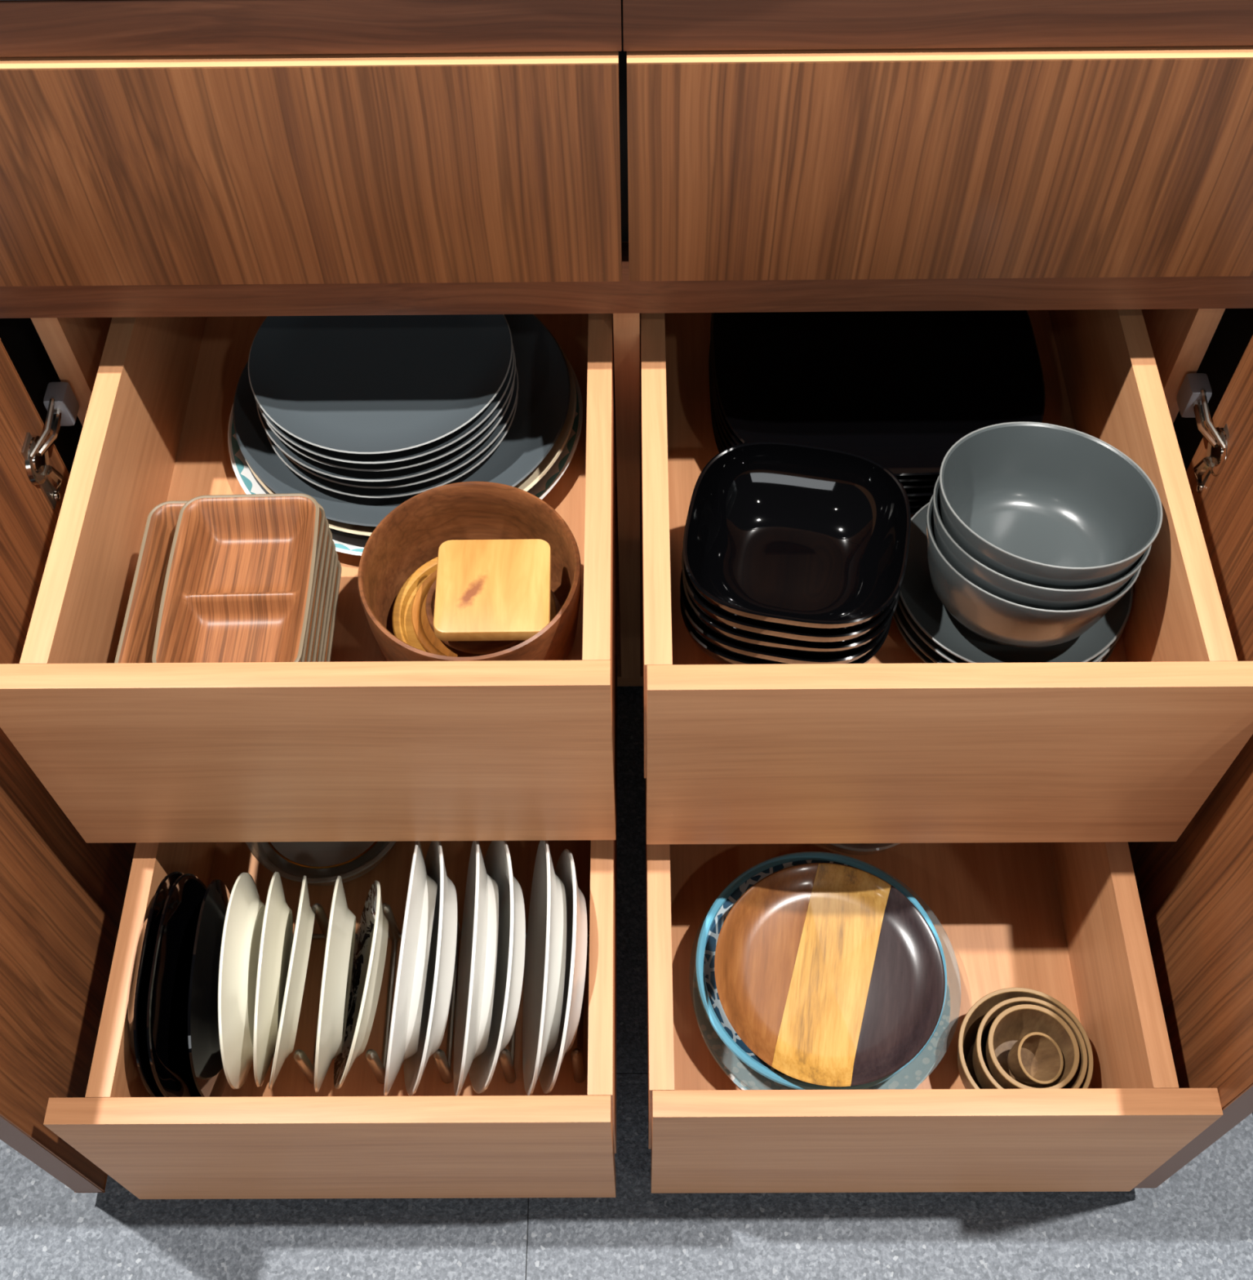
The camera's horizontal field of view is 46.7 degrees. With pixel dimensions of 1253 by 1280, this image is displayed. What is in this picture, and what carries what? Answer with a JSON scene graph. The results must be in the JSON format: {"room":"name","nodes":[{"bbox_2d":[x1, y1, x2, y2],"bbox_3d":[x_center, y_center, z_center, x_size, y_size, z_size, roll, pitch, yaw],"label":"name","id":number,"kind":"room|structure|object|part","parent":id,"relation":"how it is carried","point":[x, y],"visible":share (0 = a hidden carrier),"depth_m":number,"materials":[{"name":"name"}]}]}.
{"room":"kitchen","nodes":[
{"label":"kitchen","id":0,"kind":"room"},
{"bbox_2d":[0,686,1252,1279],"bbox_3d":[0.005,0.095,1.391,6.400,0.050,6.465,0,57,0],"label":"floor","id":1,"kind":"structure","parent":0,"point":[1197,1224],"depth_m":1.13,"materials":[{"name":"grey"}]},
{"bbox_2d":[0,0,1252,1199],"bbox_3d":[0.001,-0.081,1.029,1.200,0.750,0.762,0,57,0],"label":"base cabinet","id":2,"kind":"object","parent":1,"relation":"on","point":[177,177],"visible":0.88,"depth_m":0.92,"materials":[{"name":"brown wood"}]},
{"bbox_2d":[0,0,25,0],"bbox_3d":[-0.003,-0.478,0.821,1.240,0.027,0.341,0,57,0],"label":"countertop","id":3,"kind":"structure","parent":2,"relation":"on","point":[0,0],"depth_m":0.74,"materials":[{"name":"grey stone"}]},
{"bbox_2d":[25,434,48,485],"bbox_3d":[-0.405,-0.124,0.999,0.003,0.035,0.035,0,57,0],"label":"hinge","id":4,"kind":"object","parent":2,"relation":"on","point":[37,446],"depth_m":0.99,"materials":[{"name":"silver metal"}]},
{"bbox_3d":[-0.406,-0.117,1.006,0.002,0.062,0.018,0,57,0],"label":"hinge plate","id":5,"kind":"part","parent":2,"relation":"part of","materials":[{"name":"silver metal"}]},
{"bbox_3d":[-0.443,-0.264,1.165,0.016,0.700,0.281,0,57,0],"label":"panel","id":6,"kind":"part","parent":2,"relation":"part of","materials":[{"name":"black wood"}]},
{"bbox_3d":[-0.400,-0.150,1.012,0.012,0.007,0.054,0,57,0],"label":"hinge arm","id":7,"kind":"part","parent":2,"relation":"part of","materials":[{"name":"silver metal"}]},
{"bbox_3d":[-0.415,0.114,1.028,0.025,0.481,0.426,0,57,0],"label":"door","id":8,"kind":"part","parent":2,"relation":"part of","materials":[{"name":"brown wood"}]},
{"bbox_3d":[-0.390,-0.263,1.163,0.018,0.700,0.285,0,57,0],"label":"panel","id":9,"kind":"part","parent":2,"relation":"part of","materials":[{"name":"brown wood"}]},
{"bbox_3d":[-0.345,-0.137,1.028,0.016,0.141,0.453,0,57,0],"label":"drawer","id":10,"kind":"part","parent":2,"relation":"part of","materials":[{"name":"brown wood"}]},
{"bbox_3d":[-0.342,0.147,1.125,0.016,0.150,0.453,0,57,0],"label":"drawer","id":11,"kind":"part","parent":2,"relation":"part of","materials":[{"name":"brown wood"}]},
{"bbox_2d":[128,871,184,1097],"bbox_3d":[-0.320,0.250,1.025,0.023,0.160,0.160,-2,57,0],"label":"plate","id":12,"kind":"object","parent":2,"relation":"in","point":[143,1062],"visible":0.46,"depth_m":0.97,"materials":[{"name":"black ceramic"}]},
{"bbox_2d":[141,873,207,1097],"bbox_3d":[-0.312,0.250,1.026,0.023,0.158,0.158,-2,57,0],"label":"plate","id":13,"kind":"object","parent":2,"relation":"in","point":[165,993],"visible":0.62,"depth_m":1.01,"materials":[{"name":"black ceramic"}]},
{"bbox_2d":[187,879,230,1097],"bbox_3d":[-0.287,0.249,1.032,0.019,0.150,0.150,-2,57,-1],"label":"plate","id":14,"kind":"object","parent":2,"relation":"in","point":[210,1078],"visible":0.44,"depth_m":0.98,"materials":[{"name":"black ceramic"}]},
{"bbox_3d":[-0.192,0.076,0.925,0.368,0.206,0.017,0,57,0],"label":"drawer","id":15,"kind":"part","parent":2,"relation":"part of","materials":[{"name":"brown wood"}]},
{"bbox_3d":[-0.302,-0.332,0.768,0.600,0.032,0.031,0,57,0],"label":"rail","id":16,"kind":"part","parent":2,"relation":"part of","materials":[{"name":"brown wood"}]},
{"bbox_3d":[-0.302,-0.269,0.841,0.598,0.153,0.018,0,57,0],"label":"closed drawer","id":17,"kind":"part","parent":2,"relation":"part of","materials":[{"name":"brown wood"}]},
{"bbox_2d":[245,841,396,885],"bbox_3d":[-0.241,0.139,1.174,0.136,0.031,0.136,0,57,0],"label":"glass dish","id":18,"kind":"object","parent":2,"relation":"on","point":[263,852],"visible":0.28,"depth_m":1.15,"materials":[{"name":"white"}]},
{"bbox_2d":[267,841,377,868],"bbox_3d":[-0.241,0.140,1.176,0.106,0.019,0.106,0,57,0],"label":"saucer","id":19,"kind":"object","parent":18,"relation":"in","point":[348,852],"visible":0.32,"depth_m":1.16,"materials":[{"name":"white"}]},
{"bbox_3d":[-0.191,0.360,1.022,0.363,0.213,0.017,0,57,0],"label":"drawer","id":20,"kind":"part","parent":2,"relation":"part of","materials":[{"name":"brown wood"}]},
{"bbox_2d":[324,560,341,662],"bbox_3d":[-0.252,0.008,0.970,0.115,0.029,0.142,-1,57,0],"label":"wooden tray","id":21,"kind":"object","parent":2,"relation":"in","point":[331,633],"visible":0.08,"depth_m":0.97,"materials":[{"name":"brown wood"}]},
{"bbox_2d":[321,550,337,662],"bbox_3d":[-0.252,0.001,0.961,0.115,0.029,0.142,0,57,0],"label":"wooden tray","id":22,"kind":"object","parent":21,"relation":"on","point":[335,562],"visible":0.07,"depth_m":0.96,"materials":[{"name":"brown wood"}]},
{"bbox_2d":[315,540,335,662],"bbox_3d":[-0.252,-0.004,0.950,0.115,0.029,0.142,-1,57,0],"label":"wooden tray","id":23,"kind":"object","parent":22,"relation":"on","point":[323,623],"visible":0.06,"depth_m":0.94,"materials":[{"name":"brown wood"}]},
{"bbox_2d":[311,528,332,662],"bbox_3d":[-0.252,-0.011,0.941,0.115,0.029,0.142,0,57,0],"label":"wooden tray","id":24,"kind":"object","parent":23,"relation":"on","point":[319,615],"visible":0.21,"depth_m":0.93,"materials":[{"name":"brown wood"}]},
{"bbox_2d":[304,517,328,662],"bbox_3d":[-0.252,-0.018,0.931,0.115,0.029,0.142,0,57,0],"label":"wooden tray","id":25,"kind":"object","parent":24,"relation":"on","point":[317,594],"visible":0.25,"depth_m":0.92,"materials":[{"name":"brown wood"}]},
{"bbox_2d":[114,500,325,662],"bbox_3d":[-0.253,-0.024,0.921,0.115,0.029,0.142,0,57,0],"label":"wooden tray","id":26,"kind":"object","parent":25,"relation":"on","point":[137,637],"visible":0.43,"depth_m":0.92,"materials":[{"name":"brown wood"}]},
{"bbox_2d":[151,493,319,662],"bbox_3d":[-0.240,-0.030,0.907,0.092,0.025,0.137,-1,57,0],"label":"tray","id":27,"kind":"object","parent":26,"relation":"on","point":[237,587],"visible":0.86,"depth_m":0.91,"materials":[{"name":"brown wood"}]},
{"bbox_3d":[-0.181,-0.108,1.072,0.342,0.012,0.453,0,57,0],"label":"pull out drawer","id":28,"kind":"part","parent":2,"relation":"part of","materials":[{"name":"brown wood"}]},
{"bbox_3d":[-0.179,0.178,1.174,0.339,0.012,0.453,0,57,0],"label":"pull out drawer","id":29,"kind":"part","parent":2,"relation":"part of","materials":[{"name":"brown wood"}]},
{"bbox_2d":[227,361,582,555],"bbox_3d":[-0.165,-0.164,1.091,0.264,0.017,0.264,0,57,0],"label":"patterned plate","id":30,"kind":"object","parent":2,"relation":"on","point":[349,545],"visible":0.12,"depth_m":1.06,"materials":[{"name":"white ceramic"}]},
{"bbox_2d":[245,461,537,540],"bbox_3d":[-0.164,-0.168,1.085,0.245,0.015,0.245,0,57,0],"label":"plate","id":31,"kind":"object","parent":30,"relation":"on","point":[333,531],"visible":0.14,"depth_m":1.02,"materials":[{"name":"grey ceramic"}]},
{"bbox_2d":[245,340,576,536],"bbox_3d":[-0.162,-0.172,1.079,0.250,0.016,0.250,0,57,0],"label":"plate","id":32,"kind":"object","parent":31,"relation":"on","point":[546,464],"visible":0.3,"depth_m":1.04,"materials":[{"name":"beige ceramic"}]},
{"bbox_2d":[232,314,570,526],"bbox_3d":[-0.165,-0.177,1.074,0.247,0.016,0.247,0,57,0],"label":"plate","id":33,"kind":"object","parent":32,"relation":"on","point":[538,422],"visible":0.36,"depth_m":1.05,"materials":[{"name":"grey ceramic"}]},
{"bbox_2d":[265,392,518,497],"bbox_3d":[-0.173,-0.174,1.069,0.186,0.011,0.186,0,57,0],"label":"plate","id":34,"kind":"object","parent":33,"relation":"on","point":[333,486],"visible":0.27,"depth_m":1.02,"materials":[{"name":"grey ceramic"}]},
{"bbox_2d":[279,366,518,488],"bbox_3d":[-0.172,-0.180,1.062,0.186,0.011,0.186,-35,63,-20],"label":"plate","id":35,"kind":"object","parent":34,"relation":"on","point":[462,461],"visible":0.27,"depth_m":1.02,"materials":[{"name":"grey ceramic"}]},
{"bbox_2d":[256,383,514,481],"bbox_3d":[-0.174,-0.184,1.053,0.186,0.011,0.186,8,57,6],"label":"plate","id":36,"kind":"object","parent":35,"relation":"on","point":[353,475],"visible":0.16,"depth_m":1.01,"materials":[{"name":"grey ceramic"}]},
{"bbox_2d":[261,349,515,471],"bbox_3d":[-0.172,-0.191,1.046,0.186,0.011,0.186,-26,60,-16],"label":"plate","id":37,"kind":"object","parent":36,"relation":"on","point":[441,453],"visible":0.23,"depth_m":1.00,"materials":[{"name":"grey ceramic"}]},
{"bbox_2d":[253,345,514,463],"bbox_3d":[-0.173,-0.195,1.038,0.186,0.011,0.186,16,58,11],"label":"plate","id":38,"kind":"object","parent":37,"relation":"on","point":[428,448],"visible":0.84,"depth_m":0.99,"materials":[{"name":"grey ceramic"}]},
{"bbox_2d":[248,314,512,453],"bbox_3d":[-0.174,-0.200,1.031,0.186,0.011,0.186,-18,58,-11],"label":"plate","id":39,"kind":"object","parent":38,"relation":"on","point":[347,384],"visible":0.69,"depth_m":1.02,"materials":[{"name":"grey ceramic"}]},
{"bbox_2d":[293,902,589,1084],"bbox_3d":[-0.171,0.261,1.075,0.286,0.062,0.118,0,57,0],"label":"plate rack","id":40,"kind":"object","parent":2,"relation":"on","point":[443,1062],"visible":0.6,"depth_m":1.08,"materials":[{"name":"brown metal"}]},
{"bbox_2d":[217,872,265,1088],"bbox_3d":[-0.268,0.242,1.036,0.023,0.150,0.150,-2,57,-1],"label":"plate","id":41,"kind":"object","parent":40,"relation":"on","point":[245,912],"visible":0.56,"depth_m":0.99,"materials":[{"name":"beige ceramic"}]},
{"bbox_2d":[253,871,293,1087],"bbox_3d":[-0.252,0.241,1.037,0.032,0.148,0.150,-2,57,-1],"label":"plate","id":42,"kind":"object","parent":40,"relation":"on","point":[277,934],"visible":0.81,"depth_m":0.99,"materials":[{"name":"beige ceramic"}]},
{"bbox_2d":[268,875,315,1088],"bbox_3d":[-0.240,0.243,1.038,0.044,0.145,0.150,3,57,2],"label":"plate","id":43,"kind":"object","parent":40,"relation":"on","point":[304,920],"visible":0.99,"depth_m":0.99,"materials":[{"name":"beige ceramic"}]},
{"bbox_2d":[314,875,355,1092],"bbox_3d":[-0.208,0.244,1.035,0.037,0.148,0.150,2,57,2],"label":"plate","id":44,"kind":"object","parent":40,"relation":"on","point":[340,939],"visible":1,"depth_m":0.99,"materials":[{"name":"beige ceramic"}]},
{"bbox_2d":[333,880,388,1088],"bbox_3d":[-0.192,0.245,1.039,0.050,0.140,0.146,5,57,4],"label":"patterned plate","id":45,"kind":"object","parent":40,"relation":"on","point":[371,943],"visible":0.91,"depth_m":1.03,"materials":[{"name":"beige ceramic"}]},
{"bbox_2d":[383,840,437,1096],"bbox_3d":[-0.153,0.230,1.027,0.043,0.176,0.178,3,57,3],"label":"plate","id":46,"kind":"object","parent":40,"relation":"on","point":[407,1007],"visible":0.98,"depth_m":0.97,"materials":[{"name":"white ceramic"}]},
{"bbox_2d":[403,840,457,1096],"bbox_3d":[-0.141,0.230,1.029,0.054,0.172,0.179,-2,57,-1],"label":"plate","id":47,"kind":"object","parent":40,"relation":"on","point":[442,957],"visible":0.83,"depth_m":0.98,"materials":[{"name":"white ceramic"}]},
{"bbox_2d":[453,840,498,1096],"bbox_3d":[-0.108,0.229,1.027,0.044,0.176,0.178,1,57,1],"label":"plate","id":48,"kind":"object","parent":40,"relation":"on","point":[477,970],"visible":0.99,"depth_m":0.98,"materials":[{"name":"white ceramic"}]},
{"bbox_2d":[468,840,525,1093],"bbox_3d":[-0.096,0.228,1.030,0.055,0.172,0.179,-3,57,-1],"label":"plate","id":49,"kind":"object","parent":40,"relation":"on","point":[510,960],"visible":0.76,"depth_m":1.01,"materials":[{"name":"white ceramic"}]},
{"bbox_2d":[522,840,566,1095],"bbox_3d":[-0.060,0.229,1.026,0.040,0.176,0.178,1,57,1],"label":"plate","id":50,"kind":"object","parent":40,"relation":"on","point":[546,938],"visible":0.97,"depth_m":1.01,"materials":[{"name":"white ceramic"}]},
{"bbox_2d":[538,848,587,1093],"bbox_3d":[-0.047,0.233,1.029,0.042,0.166,0.169,1,57,2],"label":"plate","id":51,"kind":"object","parent":40,"relation":"on","point":[576,912],"visible":0.67,"depth_m":0.99,"materials":[{"name":"white ceramic"}]},
{"bbox_2d":[357,481,581,661],"bbox_3d":[-0.100,-0.024,0.960,0.142,0.082,0.142,0,57,0],"label":"wooden bowl","id":52,"kind":"object","parent":2,"relation":"in","point":[411,535],"visible":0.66,"depth_m":0.96,"materials":[{"name":"brown wood"}]},
{"bbox_2d":[391,556,555,651],"bbox_3d":[-0.101,-0.015,0.972,0.109,0.015,0.109,14,58,10],"label":"coaster","id":53,"kind":"object","parent":52,"relation":"in","point":[402,626],"visible":0.24,"depth_m":0.97,"materials":[{"name":"yellow wood"}]},
{"bbox_2d":[411,569,525,657],"bbox_3d":[-0.097,-0.017,0.963,0.090,0.014,0.090,26,61,17],"label":"coaster","id":54,"kind":"object","parent":53,"relation":"on","point":[425,635],"visible":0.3,"depth_m":0.95,"materials":[{"name":"orange wood"}]},
{"bbox_2d":[425,579,521,654],"bbox_3d":[-0.095,-0.022,0.955,0.074,0.012,0.074,15,58,10],"label":"coaster","id":55,"kind":"object","parent":54,"relation":"on","point":[479,647],"visible":0.23,"depth_m":0.94,"materials":[{"name":"brown wood"}]},
{"bbox_2d":[433,538,551,641],"bbox_3d":[-0.085,-0.033,0.931,0.073,0.014,0.075,-1,57,0],"label":"board","id":56,"kind":"object","parent":52,"relation":"in","point":[486,589],"visible":1,"depth_m":0.92,"materials":[{"name":"yellow wood"}]},
{"bbox_3d":[-0.017,-0.139,1.026,0.016,0.141,0.453,0,57,0],"label":"drawer","id":57,"kind":"part","parent":2,"relation":"part of","materials":[{"name":"brown wood"}]},
{"bbox_3d":[-0.017,0.145,1.123,0.016,0.150,0.453,0,57,0],"label":"drawer","id":58,"kind":"part","parent":2,"relation":"part of","materials":[{"name":"brown wood"}]},
{"bbox_3d":[-0.001,-0.232,0.934,1.200,0.044,0.018,0,57,0],"label":"rail","id":59,"kind":"part","parent":2,"relation":"part of","materials":[{"name":"brown wood"}]},
{"bbox_3d":[0.001,-0.391,1.240,0.904,0.705,0.012,0,57,0],"label":"panel","id":60,"kind":"part","parent":2,"relation":"part of","materials":[{"name":"brown wood"}]},
{"bbox_3d":[0.004,-0.079,1.447,0.872,0.017,0.283,0,57,0],"label":"panel","id":61,"kind":"part","parent":2,"relation":"part of","materials":[{"name":"brown wood"}]},
{"bbox_3d":[0.019,-0.137,1.024,0.016,0.141,0.453,0,57,0],"label":"drawer","id":62,"kind":"part","parent":2,"relation":"part of","materials":[{"name":"brown wood"}]},
{"bbox_3d":[0.023,0.142,1.125,0.016,0.150,0.453,0,57,0],"label":"drawer","id":63,"kind":"part","parent":2,"relation":"part of","materials":[{"name":"brown wood"}]},
{"bbox_2d":[680,594,892,664],"bbox_3d":[0.108,-0.027,0.981,0.140,0.046,0.140,8,57,6],"label":"square bowl","id":64,"kind":"object","parent":2,"relation":"in","point":[716,655],"visible":0.12,"depth_m":0.93,"materials":[{"name":"black ceramic"}]},
{"bbox_2d":[680,568,891,664],"bbox_3d":[0.108,-0.035,0.969,0.140,0.046,0.140,10,57,7],"label":"square bowl","id":65,"kind":"object","parent":64,"relation":"on","point":[726,647],"visible":0.1,"depth_m":0.92,"materials":[{"name":"black ceramic"}]},
{"bbox_2d":[682,574,901,657],"bbox_3d":[0.108,-0.043,0.957,0.140,0.046,0.140,8,57,6],"label":"square bowl","id":66,"kind":"object","parent":65,"relation":"on","point":[761,644],"visible":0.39,"depth_m":0.91,"materials":[{"name":"black ceramic"}]},
{"bbox_2d":[681,546,901,645],"bbox_3d":[0.108,-0.050,0.946,0.140,0.046,0.140,9,57,7],"label":"square bowl","id":67,"kind":"object","parent":66,"relation":"on","point":[738,626],"visible":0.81,"depth_m":0.90,"materials":[{"name":"black ceramic"}]},
{"bbox_2d":[683,440,911,634],"bbox_3d":[0.108,-0.058,0.934,0.140,0.046,0.140,9,57,6],"label":"square bowl","id":68,"kind":"object","parent":67,"relation":"on","point":[797,537],"visible":1,"depth_m":0.95,"materials":[{"name":"black ceramic"}]},
{"bbox_2d":[711,415,921,515],"bbox_3d":[0.182,-0.186,1.105,0.238,0.011,0.238,-1,57,0],"label":"square plate","id":69,"kind":"object","parent":2,"relation":"on","point":[913,510],"visible":0.03,"depth_m":1.04,"materials":[{"name":"black ceramic"}]},
{"bbox_2d":[708,344,929,507],"bbox_3d":[0.182,-0.191,1.099,0.238,0.011,0.238,0,57,1],"label":"square plate","id":70,"kind":"object","parent":69,"relation":"on","point":[914,504],"visible":0.06,"depth_m":1.06,"materials":[{"name":"black ceramic"}]},
{"bbox_2d":[709,345,932,502],"bbox_3d":[0.181,-0.195,1.093,0.238,0.011,0.238,0,57,1],"label":"square plate","id":71,"kind":"object","parent":70,"relation":"on","point":[925,498],"visible":0.05,"depth_m":1.06,"materials":[{"name":"black ceramic"}]},
{"bbox_2d":[711,363,934,496],"bbox_3d":[0.182,-0.198,1.087,0.238,0.011,0.238,0,57,1],"label":"square plate","id":72,"kind":"object","parent":71,"relation":"on","point":[922,491],"visible":0.02,"depth_m":1.02,"materials":[{"name":"black ceramic"}]},
{"bbox_2d":[711,359,936,488],"bbox_3d":[0.182,-0.203,1.081,0.238,0.011,0.238,0,57,1],"label":"square plate","id":73,"kind":"object","parent":72,"relation":"on","point":[921,484],"visible":0.15,"depth_m":1.02,"materials":[{"name":"black ceramic"}]},
{"bbox_2d":[710,314,939,481],"bbox_3d":[0.182,-0.206,1.075,0.238,0.011,0.238,-1,57,0],"label":"square plate","id":74,"kind":"object","parent":73,"relation":"on","point":[933,477],"visible":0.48,"depth_m":1.03,"materials":[{"name":"black ceramic"}]},
{"bbox_2d":[711,310,1045,475],"bbox_3d":[0.182,-0.210,1.069,0.238,0.011,0.238,-1,57,0],"label":"square plate","id":75,"kind":"object","parent":74,"relation":"on","point":[897,390],"visible":0.53,"depth_m":1.06,"materials":[{"name":"black ceramic"}]},
{"bbox_2d":[688,921,959,1089],"bbox_3d":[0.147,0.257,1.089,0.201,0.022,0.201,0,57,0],"label":"glass plate","id":76,"kind":"object","parent":2,"relation":"on","point":[701,922],"visible":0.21,"depth_m":1.07,"materials":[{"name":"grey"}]},
{"bbox_2d":[695,851,947,1089],"bbox_3d":[0.142,0.248,1.075,0.183,0.041,0.183,0,57,0],"label":"dish","id":77,"kind":"object","parent":76,"relation":"on","point":[713,923],"visible":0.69,"depth_m":1.07,"materials":[{"name":"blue ceramic"}]},
{"bbox_2d":[714,862,945,1086],"bbox_3d":[0.145,0.239,1.042,0.164,0.021,0.164,28,61,17],"label":"plate","id":78,"kind":"object","parent":77,"relation":"on","point":[828,973],"visible":1,"depth_m":1.04,"materials":[{"name":"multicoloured wood"}]},
{"bbox_2d":[822,843,899,855],"bbox_3d":[0.186,0.124,1.177,0.118,0.036,0.118,0,57,0],"label":"glass bowl","id":79,"kind":"object","parent":2,"relation":"on","point":[860,849],"visible":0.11,"depth_m":1.15,"materials":[{"name":"white"}]},
{"bbox_3d":[0.186,0.174,1.173,0.339,0.012,0.453,0,57,0],"label":"pull out drawer","id":80,"kind":"part","parent":2,"relation":"part of","materials":[{"name":"brown wood"}]},
{"bbox_3d":[0.182,-0.108,1.068,0.341,0.012,0.453,0,57,0],"label":"pull out drawer","id":81,"kind":"part","parent":2,"relation":"part of","materials":[{"name":"brown wood"}]},
{"bbox_3d":[0.200,0.355,1.021,0.364,0.213,0.017,0,57,0],"label":"drawer","id":82,"kind":"part","parent":2,"relation":"part of","materials":[{"name":"brown wood"}]},
{"bbox_3d":[0.298,-0.336,0.764,0.600,0.032,0.031,0,57,0],"label":"rail","id":83,"kind":"part","parent":2,"relation":"part of","materials":[{"name":"brown wood"}]},
{"bbox_3d":[0.300,-0.273,0.837,0.598,0.153,0.018,0,57,0],"label":"closed drawer","id":84,"kind":"part","parent":2,"relation":"part of","materials":[{"name":"brown wood"}]},
{"bbox_3d":[0.195,0.077,0.921,0.365,0.206,0.017,0,57,0],"label":"drawer","id":85,"kind":"part","parent":2,"relation":"part of","materials":[{"name":"brown wood"}]},
{"bbox_2d":[893,612,1117,662],"bbox_3d":[0.259,-0.025,0.998,0.158,0.012,0.158,0,57,0],"label":"plate","id":86,"kind":"object","parent":2,"relation":"on","point":[913,646],"visible":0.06,"depth_m":0.97,"materials":[{"name":"grey ceramic"}]},
{"bbox_2d":[894,603,1109,662],"bbox_3d":[0.257,-0.030,0.990,0.158,0.012,0.158,39,65,23],"label":"plate","id":87,"kind":"object","parent":86,"relation":"on","point":[916,640],"visible":0.12,"depth_m":0.96,"materials":[{"name":"grey ceramic"}]},
{"bbox_3d":[0.257,-0.030,0.990,0.157,0.012,0.157,39,65,23],"label":"dish","id":88,"kind":"part","parent":87,"relation":"part of","materials":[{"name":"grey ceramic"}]},
{"bbox_2d":[897,596,1124,662],"bbox_3d":[0.258,-0.035,0.982,0.158,0.012,0.158,-2,57,-1],"label":"plate","id":89,"kind":"object","parent":87,"relation":"on","point":[935,646],"visible":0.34,"depth_m":0.95,"materials":[{"name":"grey ceramic"}]},
{"bbox_2d":[899,502,1133,662],"bbox_3d":[0.258,-0.041,0.974,0.158,0.012,0.158,37,65,22],"label":"plate","id":90,"kind":"object","parent":89,"relation":"on","point":[917,594],"visible":0.31,"depth_m":0.95,"materials":[{"name":"grey ceramic"}]},
{"bbox_2d":[926,495,1141,648],"bbox_3d":[0.258,-0.053,0.939,0.136,0.074,0.134,23,60,15],"label":"round bowl","id":91,"kind":"object","parent":90,"relation":"on","point":[993,618],"visible":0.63,"depth_m":0.90,"materials":[{"name":"grey ceramic"}]},
{"bbox_2d":[933,475,1151,610],"bbox_3d":[0.260,-0.065,0.927,0.136,0.075,0.134,23,60,15],"label":"round bowl","id":92,"kind":"object","parent":91,"relation":"on","point":[1002,586],"visible":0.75,"depth_m":0.88,"materials":[{"name":"grey ceramic"}]},
{"bbox_2d":[939,422,1162,589],"bbox_3d":[0.261,-0.077,0.915,0.136,0.076,0.134,23,60,15],"label":"round bowl","id":93,"kind":"object","parent":92,"relation":"on","point":[1042,504],"visible":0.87,"depth_m":0.94,"materials":[{"name":"grey ceramic"}]},
{"bbox_2d":[957,987,1093,1088],"bbox_3d":[0.283,0.305,1.049,0.094,0.050,0.094,0,57,0],"label":"bowl","id":94,"kind":"object","parent":2,"relation":"in","point":[971,1024],"visible":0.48,"depth_m":1.05,"materials":[{"name":"brown wood"}]},
{"bbox_2d":[972,996,1087,1088],"bbox_3d":[0.286,0.302,1.044,0.078,0.050,0.078,14,58,10],"label":"bowl","id":95,"kind":"object","parent":94,"relation":"in","point":[985,1080],"visible":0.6,"depth_m":1.03,"materials":[{"name":"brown wood"}]},
{"bbox_2d":[983,1004,1079,1088],"bbox_3d":[0.287,0.299,1.042,0.064,0.049,0.064,14,58,9],"label":"bowl","id":96,"kind":"object","parent":95,"relation":"in","point":[1014,1023],"visible":0.73,"depth_m":1.04,"materials":[{"name":"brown wood"}]},
{"bbox_2d":[1007,1031,1063,1084],"bbox_3d":[0.292,0.301,1.036,0.037,0.033,0.036,-12,58,-7],"label":"bowl","id":97,"kind":"object","parent":96,"relation":"in","point":[1036,1058],"visible":1,"depth_m":1.04,"materials":[{"name":"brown wood"}]},
{"bbox_3d":[0.348,0.140,1.122,0.016,0.150,0.453,0,57,0],"label":"drawer","id":98,"kind":"part","parent":2,"relation":"part of","materials":[{"name":"brown wood"}]},
{"bbox_3d":[0.345,-0.139,1.021,0.016,0.141,0.453,0,57,0],"label":"drawer","id":99,"kind":"part","parent":2,"relation":"part of","materials":[{"name":"brown wood"}]},
{"bbox_3d":[0.392,-0.268,1.158,0.018,0.700,0.285,0,57,0],"label":"panel","id":100,"kind":"part","parent":2,"relation":"part of","materials":[{"name":"brown wood"}]},
{"bbox_3d":[0.405,0.108,1.023,0.021,0.479,0.427,3,57,3],"label":"door","id":101,"kind":"part","parent":2,"relation":"part of","materials":[{"name":"brown wood"}]},
{"bbox_3d":[0.400,-0.155,1.007,0.012,0.007,0.053,0,57,0],"label":"hinge arm","id":102,"kind":"part","parent":2,"relation":"part of","materials":[{"name":"silver metal"}]},
{"bbox_3d":[0.445,-0.270,1.159,0.016,0.700,0.281,0,57,0],"label":"panel","id":103,"kind":"part","parent":2,"relation":"part of","materials":[{"name":"black wood"}]},
{"bbox_3d":[0.406,-0.122,1.000,0.002,0.062,0.018,0,57,0],"label":"hinge plate","id":104,"kind":"part","parent":2,"relation":"part of","materials":[{"name":"silver metal"}]},
{"bbox_2d":[1207,426,1227,475],"bbox_3d":[0.405,-0.129,0.993,0.003,0.035,0.035,0,57,0],"label":"hinge","id":105,"kind":"object","parent":2,"relation":"on","point":[1217,436],"depth_m":0.99,"materials":[{"name":"silver metal"}]}
]}

